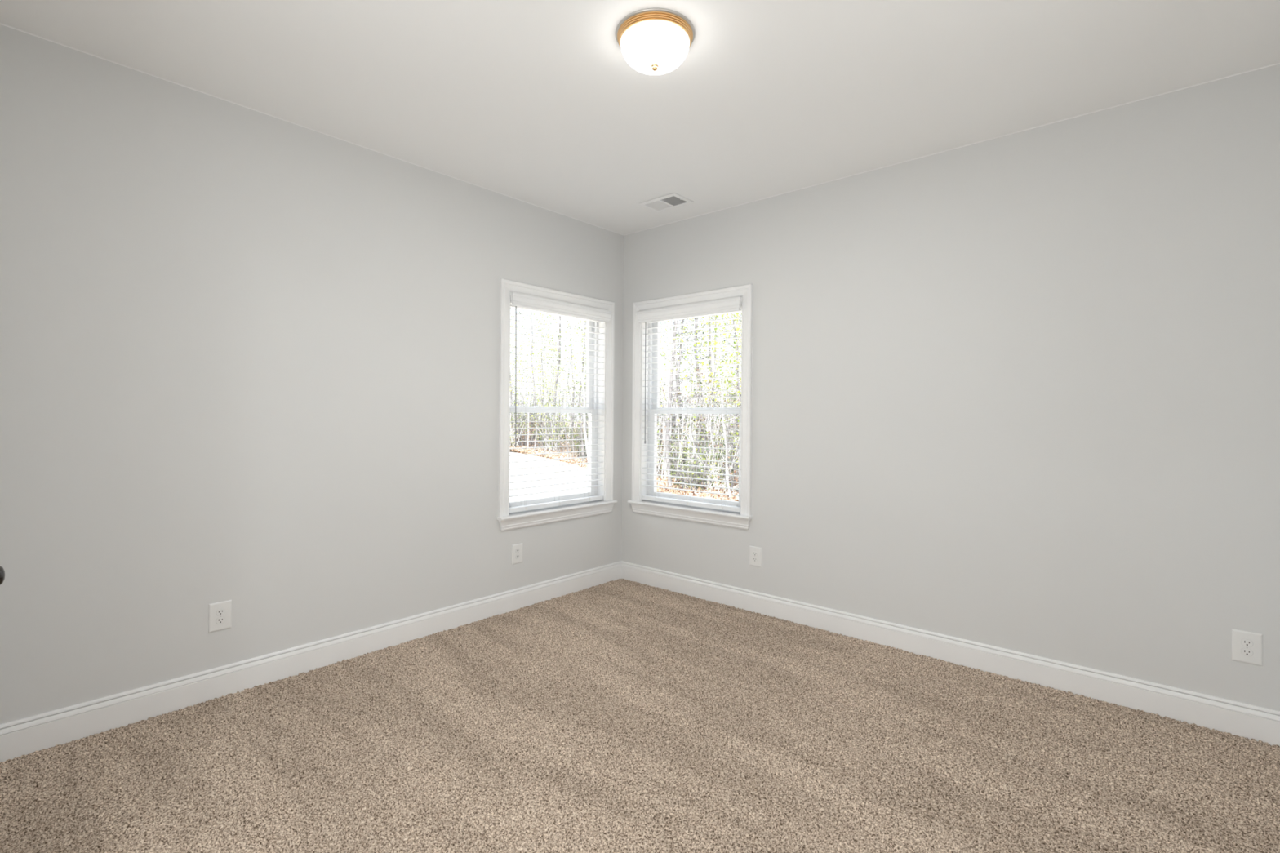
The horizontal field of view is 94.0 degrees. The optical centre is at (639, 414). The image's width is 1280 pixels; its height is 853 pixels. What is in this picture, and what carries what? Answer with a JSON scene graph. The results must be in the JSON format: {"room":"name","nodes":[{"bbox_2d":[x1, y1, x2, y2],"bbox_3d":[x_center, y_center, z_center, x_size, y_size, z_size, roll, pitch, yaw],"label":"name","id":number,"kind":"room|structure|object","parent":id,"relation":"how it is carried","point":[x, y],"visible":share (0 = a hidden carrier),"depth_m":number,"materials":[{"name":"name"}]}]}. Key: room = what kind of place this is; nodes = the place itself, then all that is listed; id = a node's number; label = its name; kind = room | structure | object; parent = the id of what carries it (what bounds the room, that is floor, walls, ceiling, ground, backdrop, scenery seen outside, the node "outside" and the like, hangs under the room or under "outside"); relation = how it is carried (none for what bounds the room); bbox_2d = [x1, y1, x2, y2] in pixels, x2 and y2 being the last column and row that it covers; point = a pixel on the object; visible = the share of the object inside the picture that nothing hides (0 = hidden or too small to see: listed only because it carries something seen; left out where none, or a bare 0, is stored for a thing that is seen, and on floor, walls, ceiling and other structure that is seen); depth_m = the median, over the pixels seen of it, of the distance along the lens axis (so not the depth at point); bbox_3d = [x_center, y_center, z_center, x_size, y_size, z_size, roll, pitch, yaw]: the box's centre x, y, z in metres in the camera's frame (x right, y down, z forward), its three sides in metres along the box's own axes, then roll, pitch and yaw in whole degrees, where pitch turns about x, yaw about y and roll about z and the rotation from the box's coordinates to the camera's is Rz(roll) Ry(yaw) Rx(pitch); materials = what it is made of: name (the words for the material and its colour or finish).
{"room":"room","nodes":[
{"label":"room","id":0,"kind":"room"},
{"bbox_2d":[0,24,623,724],"bbox_3d":[-1.350,-0.058,3.498,0.160,2.760,3.812,0,0,41],"label":"wall","id":1,"kind":"structure","parent":0,"point":[250,358],"depth_m":2.76,"materials":[{"name":"white paint"}]},
{"bbox_2d":[208,600,231,632],"bbox_3d":[-1.920,0.924,2.728,0.009,0.129,0.089,0,0,41],"label":"wall outlet","id":2,"kind":"object","parent":1,"relation":"attached to","point":[220,614],"visible":1,"depth_m":2.72,"materials":[{"name":"white plastic"}]},
{"bbox_2d":[215,616,225,624],"bbox_3d":[-1.919,0.943,2.727,0.001,0.030,0.036,0,0,41],"label":"receptacle","id":3,"kind":"object","parent":2,"relation":"attached to","point":[219,620],"depth_m":2.73,"materials":[{"name":"white plastic"}]},
{"bbox_2d":[215,608,225,616],"bbox_3d":[-1.918,0.905,2.727,0.001,0.030,0.036,0,0,41],"label":"receptacle","id":4,"kind":"object","parent":2,"relation":"attached to","point":[219,611],"depth_m":2.73,"materials":[{"name":"white plastic"}]},
{"bbox_2d":[0,560,621,762],"bbox_3d":[-1.293,1.232,3.440,0.016,0.142,3.492,0,0,41],"label":"baseboard","id":5,"kind":"structure","parent":1,"relation":"attached to","point":[24,736],"depth_m":2.82,"materials":[{"name":"white wood"}]},
{"bbox_2d":[0,22,622,235],"bbox_3d":[-1.279,-1.436,3.445,0.004,0.004,3.492,0,0,41],"label":"trim","id":6,"kind":"structure","parent":1,"relation":"attached to","point":[0,23],"depth_m":2.83,"materials":[{"name":"white paint"}]},
{"bbox_2d":[511,542,522,564],"bbox_3d":[-0.818,0.933,3.985,0.009,0.129,0.089,0,0,41],"label":"wall outlet","id":7,"kind":"object","parent":1,"relation":"attached to","point":[517,549],"visible":1,"depth_m":3.98,"materials":[{"name":"white plastic"}]},
{"bbox_2d":[497,278,617,531],"bbox_3d":[-0.613,-0.056,4.312,0.226,1.640,1.083,0,0,41],"label":"window","id":8,"kind":"structure","parent":1,"relation":"in","point":[507,520],"depth_m":4.39,"materials":[{"name":"white plastic"}]},
{"bbox_2d":[509,292,612,512],"bbox_3d":[-0.567,-0.069,4.273,0.108,1.450,0.926,0,0,41],"label":"window blind","id":9,"kind":"object","parent":8,"relation":"attached to","point":[525,301],"visible":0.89,"depth_m":4.22,"materials":[{"name":"white plastic"}]},
{"bbox_2d":[0,578,1279,852],"bbox_3d":[0.014,1.305,2.187,3.639,0.021,3.656,0,0,41],"label":"floor","id":10,"kind":"structure","parent":0,"point":[620,715],"depth_m":2.25,"materials":[{"name":"carpet"}]},
{"bbox_2d":[0,0,1279,235],"bbox_3d":[0.108,-1.503,1.161,5.420,0.150,5.420,0,0,41],"label":"ceiling","id":11,"kind":"structure","parent":0,"point":[540,103],"depth_m":2.48,"materials":[{"name":"white paint"}]},
{"bbox_2d":[615,8,694,71],"bbox_3d":[0.056,-1.361,2.245,0.300,0.134,0.300,0,0,34],"label":"ceiling light","id":12,"kind":"object","parent":11,"relation":"attached to","point":[653,36],"visible":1,"depth_m":2.20,"materials":[{"name":"white glass"}]},
{"bbox_2d":[639,192,693,212],"bbox_3d":[0.176,-1.491,4.018,0.311,0.152,0.210,0,0,41],"label":"ceiling vent","id":13,"kind":"object","parent":11,"relation":"in","point":[673,200],"visible":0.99,"depth_m":4.01,"materials":[{"name":"white metal"}]},
{"bbox_2d":[621,63,1279,711],"bbox_3d":[1.280,-0.039,3.620,3.635,2.760,0.160,0,0,41],"label":"wall","id":14,"kind":"structure","parent":0,"point":[1020,392],"depth_m":2.94,"materials":[{"name":"white paint"}]},
{"bbox_2d":[627,284,752,529],"bbox_3d":[0.389,-0.049,4.378,1.083,1.640,0.226,0,0,41],"label":"window","id":15,"kind":"structure","parent":14,"relation":"in","point":[741,520],"depth_m":4.44,"materials":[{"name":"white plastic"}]},
{"bbox_2d":[635,297,742,511],"bbox_3d":[0.349,-0.062,4.333,0.926,1.450,0.108,0,0,41],"label":"window blind","id":16,"kind":"object","parent":15,"relation":"attached to","point":[731,304],"visible":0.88,"depth_m":4.30,"materials":[{"name":"white plastic"}]},
{"bbox_2d":[749,546,761,567],"bbox_3d":[0.764,0.944,3.954,0.089,0.129,0.009,0,0,41],"label":"wall outlet","id":17,"kind":"object","parent":14,"relation":"attached to","point":[755,553],"visible":1,"depth_m":3.95,"materials":[{"name":"white plastic"}]},
{"bbox_2d":[621,560,1279,746],"bbox_3d":[1.213,1.250,3.554,3.635,0.142,0.016,0,0,41],"label":"baseboard","id":18,"kind":"structure","parent":14,"relation":"attached to","point":[1251,722],"depth_m":3.00,"materials":[{"name":"white wood"}]},
{"bbox_2d":[623,62,1279,235],"bbox_3d":[1.236,-1.417,3.560,3.635,0.004,0.004,0,0,41],"label":"trim","id":19,"kind":"structure","parent":14,"relation":"attached to","point":[1277,63],"depth_m":3.02,"materials":[{"name":"white paint"}]},
{"bbox_2d":[1231,628,1262,666],"bbox_3d":[2.487,0.956,2.443,0.089,0.129,0.009,0,0,41],"label":"wall outlet","id":20,"kind":"object","parent":14,"relation":"attached to","point":[1246,646],"visible":1,"depth_m":2.44,"materials":[{"name":"white plastic"}]},
{"bbox_2d":[1240,648,1253,656],"bbox_3d":[2.485,0.975,2.441,0.036,0.030,0.003,0,0,41],"label":"receptacle","id":21,"kind":"object","parent":20,"relation":"attached to","point":[1244,651],"depth_m":2.44,"materials":[{"name":"white plastic"}]},
{"bbox_2d":[1240,639,1253,647],"bbox_3d":[2.485,0.937,2.441,0.036,0.030,0.003,0,0,41],"label":"receptacle","id":22,"kind":"object","parent":20,"relation":"attached to","point":[1244,642],"depth_m":2.44,"materials":[{"name":"white plastic"}]},
{"bbox_3d":[-1.127,-0.057,0.874,3.635,2.760,0.160,0,0,41],"label":"wall","id":23,"kind":"structure","parent":0,"visible":0},
{"bbox_2d":[0,565,4,585],"bbox_3d":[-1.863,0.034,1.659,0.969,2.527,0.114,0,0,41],"label":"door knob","id":24,"kind":"structure","parent":23,"relation":"in","point":[2,570],"depth_m":1.46,"materials":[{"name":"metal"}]},
{"label":"outside","id":25,"kind":"structure","parent":0,"visible":0},
{"bbox_2d":[509,449,737,502],"bbox_3d":[-1.546,2.195,25.925,90.000,0.470,90.000,0,0,41],"label":"yard","id":26,"kind":"structure","parent":25,"point":[534,464],"depth_m":18.14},
{"bbox_2d":[528,422,567,449],"bbox_3d":[-4.574,1.110,29.801,1.806,1.702,1.821,0,0,-32],"label":"shrub","id":27,"kind":"object","parent":26,"relation":"on","point":[539,437],"visible":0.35,"depth_m":29.94,"materials":[{"name":"green plant"}]},
{"bbox_2d":[530,420,573,450],"bbox_3d":[-4.411,1.008,29.988,2.066,1.946,2.082,0,0,-21],"label":"shrub","id":28,"kind":"object","parent":26,"relation":"on","point":[564,420],"visible":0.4,"depth_m":29.63,"materials":[{"name":"green plant"}]},
{"bbox_2d":[546,317,587,458],"bbox_3d":[-2.738,-3.565,23.209,2.947,11.088,3.719,0,0,-36],"label":"tree","id":29,"kind":"object","parent":26,"relation":"on","point":[580,321],"visible":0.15,"depth_m":23.20,"materials":[{"name":"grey plant"}]},
{"bbox_2d":[510,420,738,501],"bbox_3d":[2.563,1.223,71.119,94.563,1.601,93.226,0,0,41],"label":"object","id":30,"kind":"structure","parent":26,"relation":"on","point":[535,451],"depth_m":24.52,"materials":[{"name":"orange plant"}]},
{"bbox_2d":[510,307,529,426],"bbox_3d":[-7.807,-3.134,35.605,3.799,9.649,3.706,0,0,-45],"label":"tree","id":31,"kind":"object","parent":30,"relation":"on","point":[510,308],"visible":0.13,"depth_m":35.86,"materials":[{"name":"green plant"}]},
{"bbox_2d":[510,404,532,447],"bbox_3d":[-6.850,0.542,31.484,2.441,2.498,3.025,0,0,-32],"label":"shrub","id":32,"kind":"object","parent":30,"relation":"on","point":[513,432],"visible":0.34,"depth_m":31.44,"materials":[{"name":"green plant"}]},
{"bbox_2d":[510,309,534,422],"bbox_3d":[-8.964,-4.278,41.598,3.109,11.699,3.924,0,0,-33],"label":"tree","id":33,"kind":"object","parent":30,"relation":"on","point":[515,309],"visible":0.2,"depth_m":41.55,"materials":[{"name":"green plant"}]},
{"bbox_2d":[511,390,539,442],"bbox_3d":[-7.016,0.196,32.553,2.774,3.109,3.292,0,0,40],"label":"clump","id":34,"kind":"object","parent":30,"relation":"on","point":[528,390],"visible":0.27,"depth_m":32.47,"materials":[{"name":"green plant"}]},
{"bbox_2d":[511,309,547,417],"bbox_3d":[-7.313,-3.443,38.659,3.415,10.183,2.706,0,0,39],"label":"tree","id":35,"kind":"object","parent":30,"relation":"on","point":[517,309],"visible":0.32,"depth_m":38.63,"materials":[{"name":"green plant"}]},
{"bbox_2d":[510,393,549,447],"bbox_3d":[-6.491,0.262,32.431,2.674,2.998,3.174,0,0,-36],"label":"clump","id":36,"kind":"object","parent":30,"relation":"on","point":[530,419],"visible":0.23,"depth_m":31.82,"materials":[{"name":"green plant"}]},
{"bbox_2d":[510,309,550,447],"bbox_3d":[-5.547,-2.950,31.749,3.192,9.516,2.529,0,0,-1],"label":"tree","id":37,"kind":"object","parent":30,"relation":"on","point":[527,446],"visible":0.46,"depth_m":31.46,"materials":[{"name":"green plant"}]},
{"bbox_2d":[522,417,547,448],"bbox_3d":[-5.353,1.089,30.626,1.947,2.148,2.158,0,0,40],"label":"shrub","id":38,"kind":"object","parent":30,"relation":"on","point":[531,433],"visible":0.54,"depth_m":30.50,"materials":[{"name":"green plant"}]},
{"bbox_2d":[510,311,565,450],"bbox_3d":[-5.474,-2.970,29.703,4.410,9.618,4.515,0,0,4],"label":"tree","id":39,"kind":"object","parent":30,"relation":"on","point":[531,358],"visible":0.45,"depth_m":29.57,"materials":[{"name":"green plant"}]},
{"bbox_2d":[510,314,566,439],"bbox_3d":[-5.540,-2.455,34.128,3.950,8.415,3.858,0,0,-8],"label":"tree","id":40,"kind":"object","parent":30,"relation":"on","point":[540,314],"visible":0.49,"depth_m":34.03,"materials":[{"name":"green plant"}]},
{"bbox_2d":[519,386,559,437],"bbox_3d":[-6.266,-0.141,38.459,3.194,3.580,3.790,0,0,-11],"label":"clump","id":41,"kind":"object","parent":30,"relation":"on","point":[545,387],"visible":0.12,"depth_m":38.14,"materials":[{"name":"green plant"}]},
{"bbox_2d":[523,311,559,420],"bbox_3d":[-7.125,-4.527,45.222,4.067,12.126,3.222,0,0,6],"label":"tree","id":42,"kind":"object","parent":30,"relation":"on","point":[532,312],"visible":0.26,"depth_m":44.91,"materials":[{"name":"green plant"}]},
{"bbox_2d":[510,377,573,445],"bbox_3d":[-5.535,-0.108,32.786,3.975,3.754,3.349,0,0,1],"label":"clump","id":43,"kind":"object","parent":30,"relation":"on","point":[512,378],"visible":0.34,"depth_m":32.62,"materials":[{"name":"grey plant"}]},
{"bbox_2d":[514,312,573,455],"bbox_3d":[-4.359,-1.423,26.825,3.162,6.642,3.493,0,0,23],"label":"tree","id":44,"kind":"object","parent":30,"relation":"on","point":[540,384],"visible":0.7,"depth_m":26.98,"materials":[{"name":"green plant"}]},
{"bbox_2d":[531,404,562,447],"bbox_3d":[-4.945,0.611,31.758,2.104,2.358,2.497,0,0,-33],"label":"clump","id":45,"kind":"object","parent":30,"relation":"on","point":[536,405],"visible":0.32,"depth_m":31.81,"materials":[{"name":"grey plant"}]},
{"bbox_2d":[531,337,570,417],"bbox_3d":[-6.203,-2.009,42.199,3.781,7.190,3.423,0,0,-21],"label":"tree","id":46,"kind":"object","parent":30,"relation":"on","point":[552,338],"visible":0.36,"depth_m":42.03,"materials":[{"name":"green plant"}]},
{"bbox_2d":[535,415,570,451],"bbox_3d":[-4.287,0.827,29.551,2.486,2.053,2.006,0,0,44],"label":"shrub","id":47,"kind":"object","parent":30,"relation":"on","point":[553,437],"visible":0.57,"depth_m":29.25,"materials":[{"name":"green plant"}]},
{"bbox_2d":[534,315,578,439],"bbox_3d":[-4.555,-4.609,32.500,4.672,12.809,4.186,0,0,25],"label":"tree","id":48,"kind":"object","parent":30,"relation":"on","point":[558,335],"visible":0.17,"depth_m":32.08,"materials":[{"name":"green plant"}]},
{"bbox_2d":[533,330,582,421],"bbox_3d":[-5.626,-1.899,38.036,3.348,7.133,3.271,0,0,28],"label":"tree","id":49,"kind":"object","parent":30,"relation":"on","point":[554,331],"visible":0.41,"depth_m":38.06,"materials":[{"name":"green plant"}]},
{"bbox_2d":[534,373,587,452],"bbox_3d":[-3.206,-0.102,29.054,4.152,3.921,3.498,0,0,-22],"label":"clump","id":50,"kind":"object","parent":30,"relation":"on","point":[545,374],"visible":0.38,"depth_m":28.16,"materials":[{"name":"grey plant"}]},
{"bbox_2d":[548,422,578,452],"bbox_3d":[-3.557,1.281,28.519,1.595,1.761,1.769,0,0,-11],"label":"shrub","id":51,"kind":"object","parent":30,"relation":"on","point":[564,444],"visible":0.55,"depth_m":28.48,"materials":[{"name":"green plant"}]},
{"bbox_2d":[543,317,586,442],"bbox_3d":[-2.762,-3.739,30.756,4.395,11.163,4.288,0,0,-10],"label":"tree","id":52,"kind":"object","parent":30,"relation":"on","point":[584,327],"visible":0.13,"depth_m":30.54,"materials":[{"name":"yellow plant"}]},
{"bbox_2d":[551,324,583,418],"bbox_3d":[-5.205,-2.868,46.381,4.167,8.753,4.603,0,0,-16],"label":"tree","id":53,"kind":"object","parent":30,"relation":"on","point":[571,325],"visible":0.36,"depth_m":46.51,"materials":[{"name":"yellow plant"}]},
{"bbox_2d":[550,318,586,436],"bbox_3d":[-4.126,-4.439,39.983,3.976,12.167,4.438,0,0,26],"label":"tree","id":54,"kind":"object","parent":30,"relation":"on","point":[573,393],"visible":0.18,"depth_m":39.83,"materials":[{"name":"green plant"}]},
{"bbox_2d":[551,379,588,460],"bbox_3d":[-1.816,0.102,25.290,3.902,3.685,3.288,0,0,-1],"label":"clump","id":55,"kind":"object","parent":30,"relation":"on","point":[566,393],"visible":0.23,"depth_m":24.78,"materials":[{"name":"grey plant"}]},
{"bbox_2d":[552,316,586,441],"bbox_3d":[-3.453,-3.323,34.756,3.376,10.182,2.751,0,0,28],"label":"tree","id":56,"kind":"object","parent":30,"relation":"on","point":[573,376],"visible":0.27,"depth_m":34.59,"materials":[{"name":"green plant"}]},
{"bbox_2d":[560,319,586,403],"bbox_3d":[-1.724,-3.657,26.746,4.394,11.161,4.287,0,0,-39],"label":"tree","id":57,"kind":"object","parent":30,"relation":"on","point":[576,319],"visible":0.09,"depth_m":26.41,"materials":[{"name":"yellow plant"}]},
{"bbox_2d":[566,373,587,461],"bbox_3d":[-1.429,-0.106,25.485,3.666,4.109,4.351,0,0,-15],"label":"clump","id":58,"kind":"object","parent":30,"relation":"on","point":[571,373],"visible":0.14,"depth_m":25.13,"materials":[{"name":"green plant"}]},
{"bbox_2d":[567,436,586,458],"bbox_3d":[-2.625,1.418,25.976,1.278,1.194,1.267,0,0,21],"label":"shrub","id":59,"kind":"object","parent":30,"relation":"on","point":[583,437],"visible":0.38,"depth_m":25.89,"materials":[{"name":"green plant"}]},
{"bbox_2d":[573,379,663,462],"bbox_3d":[-0.803,0.183,22.811,3.807,3.595,3.208,0,0,-21],"label":"clump","id":60,"kind":"object","parent":30,"relation":"on","point":[582,435],"visible":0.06,"depth_m":23.32,"materials":[{"name":"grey plant"}]},
{"bbox_2d":[510,436,738,501],"bbox_3d":[-1.346,1.688,29.222,11.658,0.540,35.314,0,0,-28],"label":"fallen leaves","id":61,"kind":"object","parent":30,"relation":"on","point":[553,456],"visible":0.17,"depth_m":16.23,"materials":[{"name":"brown plant"}]},
{"bbox_2d":[657,367,703,462],"bbox_3d":[0.460,0.114,20.808,3.346,3.751,3.972,0,0,-31],"label":"clump","id":62,"kind":"object","parent":30,"relation":"on","point":[680,417],"visible":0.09,"depth_m":20.16,"materials":[{"name":"green plant"}]},
{"bbox_2d":[661,316,700,390],"bbox_3d":[1.779,-3.939,32.017,3.896,11.615,3.087,0,0,12],"label":"tree","id":63,"kind":"object","parent":30,"relation":"on","point":[666,348],"visible":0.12,"depth_m":31.74,"materials":[{"name":"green plant"}]},
{"bbox_2d":[656,380,707,482],"bbox_3d":[1.214,0.420,17.987,2.071,3.143,3.007,0,0,-25],"label":"clump","id":64,"kind":"object","parent":30,"relation":"on","point":[663,429],"visible":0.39,"depth_m":18.00,"materials":[{"name":"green plant"}]},
{"bbox_2d":[658,417,705,475],"bbox_3d":[1.354,1.115,18.557,2.201,2.075,2.220,0,0,21],"label":"shrub","id":65,"kind":"object","parent":30,"relation":"on","point":[683,460],"visible":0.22,"depth_m":18.21,"materials":[{"name":"green plant"}]},
{"bbox_2d":[660,316,704,437],"bbox_3d":[1.335,-4.979,25.065,4.548,13.917,5.076,0,0,-13],"label":"tree","id":66,"kind":"object","parent":30,"relation":"on","point":[704,317],"visible":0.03,"depth_m":25.35,"materials":[{"name":"green plant"}]},
{"bbox_2d":[657,384,714,465],"bbox_3d":[1.002,0.474,20.000,2.708,3.035,3.214,0,0,30],"label":"clump","id":67,"kind":"object","parent":30,"relation":"on","point":[661,424],"visible":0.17,"depth_m":20.02,"materials":[{"name":"green plant"}]},
{"bbox_2d":[657,397,719,469],"bbox_3d":[1.651,0.720,19.907,2.275,2.550,2.700,0,0,-45],"label":"clump","id":68,"kind":"object","parent":30,"relation":"on","point":[714,397],"visible":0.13,"depth_m":19.45,"materials":[{"name":"green plant"}]},
{"bbox_2d":[659,429,719,489],"bbox_3d":[1.366,1.235,15.714,1.912,1.787,1.896,0,0,-6],"label":"shrub","id":69,"kind":"object","parent":30,"relation":"on","point":[676,473],"visible":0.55,"depth_m":15.57,"materials":[{"name":"green plant"}]},
{"bbox_2d":[666,447,723,491],"bbox_3d":[1.598,1.358,15.525,1.591,1.499,1.604,0,0,29],"label":"shrub","id":70,"kind":"object","parent":30,"relation":"on","point":[700,475],"visible":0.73,"depth_m":15.29,"materials":[{"name":"green plant"}]},
{"bbox_2d":[657,360,733,484],"bbox_3d":[1.772,0.182,18.296,2.391,3.629,3.472,0,0,20],"label":"clump","id":71,"kind":"object","parent":30,"relation":"on","point":[711,406],"visible":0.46,"depth_m":17.69,"materials":[{"name":"green plant"}]},
{"bbox_2d":[663,314,728,462],"bbox_3d":[1.974,-3.962,20.785,3.902,11.939,4.355,0,0,-32],"label":"tree","id":72,"kind":"object","parent":30,"relation":"on","point":[696,318],"visible":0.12,"depth_m":21.09,"materials":[{"name":"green plant"}]},
{"bbox_2d":[673,413,721,471],"bbox_3d":[1.977,0.822,20.140,2.330,2.384,2.887,0,0,-9],"label":"shrub","id":73,"kind":"object","parent":30,"relation":"on","point":[716,414],"visible":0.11,"depth_m":19.75,"materials":[{"name":"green plant"}]},
{"bbox_2d":[657,314,741,469],"bbox_3d":[1.508,-3.358,19.763,4.918,10.726,5.035,0,0,-28],"label":"tree","id":74,"kind":"object","parent":30,"relation":"on","point":[682,320],"visible":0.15,"depth_m":19.69,"materials":[{"name":"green plant"}]},
{"bbox_2d":[659,368,739,438],"bbox_3d":[2.633,-0.078,25.752,3.650,4.092,4.333,0,0,27],"label":"clump","id":75,"kind":"object","parent":30,"relation":"on","point":[700,368],"visible":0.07,"depth_m":24.90,"materials":[{"name":"green plant"}]},
{"bbox_2d":[659,313,741,487],"bbox_3d":[1.056,-3.031,15.406,4.613,10.060,4.722,0,0,26],"label":"tree","id":76,"kind":"object","parent":30,"relation":"on","point":[669,479],"visible":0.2,"depth_m":15.53,"materials":[{"name":"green plant"}]},
{"bbox_2d":[659,375,741,488],"bbox_3d":[1.897,0.477,17.002,2.710,3.038,3.217,0,0,19],"label":"clump","id":77,"kind":"object","parent":30,"relation":"on","point":[697,418],"visible":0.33,"depth_m":16.74,"materials":[{"name":"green plant"}]},
{"bbox_2d":[661,315,741,426],"bbox_3d":[2.635,-3.449,24.093,4.299,10.920,4.195,0,0,39],"label":"tree","id":78,"kind":"object","parent":30,"relation":"on","point":[709,317],"visible":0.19,"depth_m":24.09,"materials":[{"name":"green plant"}]},
{"bbox_2d":[665,364,738,457],"bbox_3d":[1.888,0.003,23.592,2.632,3.994,3.822,0,0,-37],"label":"clump","id":79,"kind":"object","parent":30,"relation":"on","point":[699,365],"visible":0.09,"depth_m":23.36,"materials":[{"name":"green plant"}]},
{"bbox_2d":[671,360,738,469],"bbox_3d":[2.625,0.111,20.211,3.622,3.785,2.494,0,0,2],"label":"clump","id":80,"kind":"object","parent":30,"relation":"on","point":[702,398],"visible":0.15,"depth_m":19.94,"materials":[{"name":"green plant"}]},
{"bbox_2d":[680,316,737,428],"bbox_3d":[3.543,-2.510,34.435,3.958,8.632,4.052,0,0,41],"label":"tree","id":81,"kind":"object","parent":30,"relation":"on","point":[710,317],"visible":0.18,"depth_m":34.47,"materials":[{"name":"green plant"}]},
{"bbox_2d":[679,426,738,492],"bbox_3d":[1.899,1.164,15.439,2.038,1.683,1.645,0,0,3],"label":"shrub","id":82,"kind":"object","parent":30,"relation":"on","point":[716,477],"visible":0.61,"depth_m":15.37,"materials":[{"name":"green plant"}]},
{"bbox_2d":[680,315,741,425],"bbox_3d":[3.718,-3.767,27.690,4.387,11.420,4.496,0,0,-38],"label":"tree","id":83,"kind":"object","parent":30,"relation":"on","point":[715,315],"visible":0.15,"depth_m":27.70,"materials":[{"name":"yellow plant"}]},
{"bbox_2d":[684,399,738,463],"bbox_3d":[2.625,0.751,19.663,2.232,2.501,2.649,0,0,-44],"label":"clump","id":84,"kind":"object","parent":30,"relation":"on","point":[720,432],"visible":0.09,"depth_m":19.82,"materials":[{"name":"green plant"}]},
{"bbox_2d":[686,386,738,451],"bbox_3d":[2.661,0.435,23.070,2.801,3.140,3.325,0,0,-18],"label":"clump","id":85,"kind":"object","parent":30,"relation":"on","point":[733,387],"visible":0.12,"depth_m":22.96,"materials":[{"name":"green plant"}]},
{"bbox_2d":[686,371,741,446],"bbox_3d":[3.860,0.080,24.376,3.670,3.835,2.528,0,0,-37],"label":"clump","id":86,"kind":"object","parent":30,"relation":"on","point":[739,371],"visible":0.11,"depth_m":24.88,"materials":[{"name":"green plant"}]},
{"bbox_2d":[688,314,740,498],"bbox_3d":[1.787,-0.549,13.818,1.356,5.103,1.712,0,0,12],"label":"tree","id":87,"kind":"object","parent":30,"relation":"on","point":[721,388],"visible":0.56,"depth_m":13.64,"materials":[{"name":"green plant"}]},
{"bbox_2d":[691,376,738,434],"bbox_3d":[3.488,0.087,25.528,2.494,3.784,3.621,0,0,-18],"label":"clump","id":88,"kind":"object","parent":30,"relation":"on","point":[706,376],"visible":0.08,"depth_m":25.60,"materials":[{"name":"green plant"}]},
{"bbox_2d":[693,315,740,439],"bbox_3d":[3.776,-2.353,14.536,4.163,8.743,4.598,0,0,-14],"label":"tree","id":89,"kind":"object","parent":30,"relation":"on","point":[736,315],"visible":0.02,"depth_m":14.95,"materials":[{"name":"yellow plant"}]},
{"bbox_2d":[700,442,735,482],"bbox_3d":[2.238,1.371,17.093,1.570,1.479,1.583,0,0,11],"label":"shrub","id":90,"kind":"object","parent":30,"relation":"on","point":[717,442],"visible":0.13,"depth_m":17.14,"materials":[{"name":"green plant"}]},
{"bbox_2d":[702,320,737,417],"bbox_3d":[4.621,-1.695,33.013,3.366,7.071,3.719,0,0,19],"label":"tree","id":91,"kind":"object","parent":30,"relation":"on","point":[723,321],"visible":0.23,"depth_m":33.11,"materials":[{"name":"yellow plant"}]},
{"bbox_2d":[711,444,738,493],"bbox_3d":[2.519,1.476,15.068,1.574,1.567,1.420,0,0,-18],"label":"shrub","id":92,"kind":"object","parent":30,"relation":"on","point":[735,471],"visible":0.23,"depth_m":14.86,"materials":[{"name":"green plant"}]},
{"bbox_2d":[716,384,738,490],"bbox_3d":[3.447,0.380,16.158,2.905,3.256,3.448,0,0,9],"label":"clump","id":93,"kind":"object","parent":30,"relation":"on","point":[731,460],"visible":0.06,"depth_m":15.27,"materials":[{"name":"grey plant"}]},
{"bbox_2d":[715,311,741,407],"bbox_3d":[4.463,-1.750,25.877,3.929,7.470,3.556,0,0,-33],"label":"tree","id":94,"kind":"object","parent":30,"relation":"on","point":[740,312],"visible":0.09,"depth_m":25.73,"materials":[{"name":"yellow plant"}]},
{"bbox_2d":[659,320,689,451],"bbox_3d":[0.622,-0.810,17.219,1.883,5.613,1.492,0,0,23],"label":"tree","id":95,"kind":"object","parent":26,"relation":"on","point":[671,321],"visible":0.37,"depth_m":17.24,"materials":[{"name":"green plant"}]},
{"bbox_2d":[661,320,691,438],"bbox_3d":[1.115,-2.317,22.706,2.899,8.643,2.297,0,0,7],"label":"tree","id":96,"kind":"object","parent":26,"relation":"on","point":[674,370],"visible":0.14,"depth_m":22.89,"materials":[{"name":"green plant"}]},
{"bbox_2d":[677,416,738,477],"bbox_3d":[2.339,0.841,18.519,2.297,2.350,2.845,0,0,-39],"label":"shrub","id":97,"kind":"object","parent":26,"relation":"on","point":[704,416],"visible":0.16,"depth_m":18.18,"materials":[{"name":"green plant"}]},
{"bbox_2d":[680,313,742,479],"bbox_3d":[2.592,-2.232,16.971,4.463,8.487,4.041,0,0,-5],"label":"tree","id":98,"kind":"object","parent":26,"relation":"on","point":[732,315],"visible":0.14,"depth_m":17.14,"materials":[{"name":"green plant"}]},
{"bbox_2d":[684,392,741,491],"bbox_3d":[2.243,0.686,15.968,2.341,2.624,2.778,0,0,2],"label":"clump","id":99,"kind":"object","parent":26,"relation":"on","point":[690,424],"visible":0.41,"depth_m":15.68,"materials":[{"name":"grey plant"}]},
{"bbox_2d":[686,312,741,364],"bbox_3d":[3.476,-4.368,19.417,5.029,12.774,4.907,0,0,-43],"label":"tree","id":100,"kind":"object","parent":26,"relation":"on","point":[735,347],"visible":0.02,"depth_m":19.16,"materials":[{"name":"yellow plant"}]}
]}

